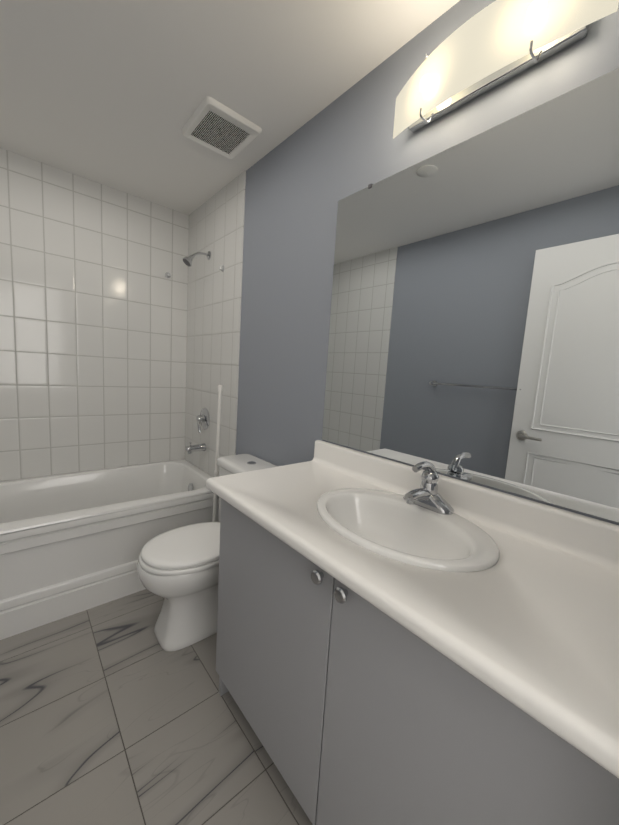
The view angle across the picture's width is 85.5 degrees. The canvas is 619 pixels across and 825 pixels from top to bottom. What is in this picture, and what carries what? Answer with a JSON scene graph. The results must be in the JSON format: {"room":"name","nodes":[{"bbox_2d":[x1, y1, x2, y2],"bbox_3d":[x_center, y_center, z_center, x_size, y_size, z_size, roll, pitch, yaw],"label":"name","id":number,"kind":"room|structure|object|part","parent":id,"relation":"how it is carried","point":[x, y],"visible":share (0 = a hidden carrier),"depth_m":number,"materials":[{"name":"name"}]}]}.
{"room":"bathroom","nodes":[
{"label":"bathroom","id":0,"kind":"room"},
{"bbox_2d":[0,148,188,480],"bbox_3d":[-1.597,-0.291,2.247,1.720,2.420,0.100,-2,9,-41],"label":"tiled wall","id":1,"kind":"structure","parent":0,"point":[93,323],"depth_m":2.23,"materials":[{"name":"tile"}]},
{"bbox_2d":[0,589,312,824],"bbox_3d":[-0.271,1.239,0.795,1.720,0.100,4.400,-2,9,-41],"label":"floor","id":2,"kind":"structure","parent":0,"point":[113,712],"depth_m":1.17,"materials":[{"name":"stone"}]},
{"bbox_2d":[0,459,218,639],"bbox_3d":[-1.360,0.712,2.024,1.500,0.515,0.800,-2,9,-41],"label":"bathtub","id":3,"kind":"object","parent":2,"relation":"on","point":[71,543],"visible":0.77,"depth_m":1.80,"materials":[{"name":"white ceramic"}]},
{"bbox_2d":[137,454,277,650],"bbox_3d":[-0.501,0.666,1.679,0.659,0.795,0.428,-2,9,-41],"label":"toilet","id":4,"kind":"object","parent":2,"relation":"on","point":[178,569],"visible":0.62,"depth_m":1.54,"materials":[{"name":"white ceramic"}]},
{"bbox_3d":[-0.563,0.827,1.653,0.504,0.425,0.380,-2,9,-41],"label":"seat","id":5,"kind":"part","parent":4,"relation":"part of","materials":[{"name":"white plastic"}]},
{"bbox_2d":[212,385,222,521],"bbox_3d":[-0.571,0.421,2.047,0.051,1.176,0.040,-2,9,-41],"label":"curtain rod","id":6,"kind":"object","parent":2,"relation":"on","point":[216,471],"visible":0.65,"depth_m":2.02,"materials":[{"name":"white plastic"}]},
{"bbox_2d":[206,440,618,824],"bbox_3d":[0.187,0.666,0.985,0.539,1.048,1.152,-2,9,-41],"label":"bathroom vanity","id":7,"kind":"object","parent":2,"relation":"on","point":[397,643],"visible":1,"depth_m":0.73,"materials":[{"name":"grey laminate"}]},
{"bbox_3d":[0.047,0.403,0.782,0.024,0.035,0.115,-2,9,-41],"label":"knob","id":8,"kind":"part","parent":7,"relation":"part of","materials":[{"name":"silver metal"}]},
{"bbox_2d":[317,488,499,571],"bbox_3d":[0.240,0.373,0.946,0.386,0.163,0.516,-2,9,-41],"label":"sink","id":9,"kind":"object","parent":7,"relation":"in","point":[379,523],"depth_m":0.96,"materials":[{"name":"white ceramic"}]},
{"bbox_2d":[403,461,453,514],"bbox_3d":[0.339,0.217,1.005,0.141,0.145,0.160,-2,9,-41],"label":"faucet","id":10,"kind":"object","parent":7,"relation":"on","point":[426,499],"depth_m":1.00,"materials":[{"name":"silver metal"}]},
{"bbox_2d":[0,0,459,214],"bbox_3d":[-0.115,-1.258,0.492,1.720,0.100,4.400,-2,9,-41],"label":"ceiling","id":11,"kind":"structure","parent":0,"point":[112,93],"depth_m":1.31,"materials":[{"name":"white paint"}]},
{"bbox_2d":[182,96,261,158],"bbox_3d":[-0.426,-1.353,1.617,0.280,0.020,0.310,-2,9,-41],"label":"ceiling vent","id":12,"kind":"object","parent":11,"relation":"in","point":[214,125],"visible":1,"depth_m":1.59,"materials":[{"name":"white plastic"}]},
{"bbox_2d":[223,0,618,524],"bbox_3d":[-0.013,-0.122,1.666,0.100,2.420,2.880,-2,9,-41],"label":"wall","id":13,"kind":"structure","parent":0,"point":[303,180],"depth_m":1.51,"materials":[{"name":"grey paint"}]},
{"bbox_2d":[185,170,245,476],"bbox_3d":[-0.719,-0.254,2.392,0.008,2.420,0.840,-2,9,-41],"label":"wall tiles","id":14,"kind":"structure","parent":13,"relation":"attached to","point":[216,230],"depth_m":2.28,"materials":[{"name":"white tile"}]},
{"bbox_2d":[185,442,205,453],"bbox_3d":[-0.829,0.254,2.432,0.138,0.084,0.060,-2,9,-41],"label":"tub spout","id":15,"kind":"object","parent":14,"relation":"attached to","point":[190,449],"visible":1,"depth_m":2.41,"materials":[{"name":"silver metal"}]},
{"bbox_2d":[183,251,210,266],"bbox_3d":[-0.764,-1.045,2.260,0.181,0.133,0.068,-2,9,-41],"label":"shower head","id":16,"kind":"object","parent":14,"relation":"attached to","point":[187,261],"visible":1,"depth_m":2.23},
{"bbox_2d":[196,408,209,432],"bbox_3d":[-0.791,0.054,2.431,0.068,0.176,0.156,-2,9,-41],"label":"shower valve","id":17,"kind":"object","parent":14,"relation":"attached to","point":[203,418],"visible":1,"depth_m":2.41,"materials":[{"name":"silver metal"}]},
{"bbox_2d":[322,68,618,521],"bbox_3d":[0.458,-0.305,1.034,0.006,1.010,1.125,-2,9,-41],"label":"wall mirror","id":18,"kind":"object","parent":13,"relation":"attached to","point":[474,328],"visible":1,"depth_m":0.95,"materials":[{"name":"clear glass"}]},
{"bbox_2d":[393,0,618,138],"bbox_3d":[0.466,-0.959,0.919,0.101,0.173,0.576,-2,9,-41],"label":"sconce","id":19,"kind":"object","parent":13,"relation":"attached to","point":[496,43],"visible":0.98,"depth_m":0.86,"materials":[{"name":"white glass"}]}
]}

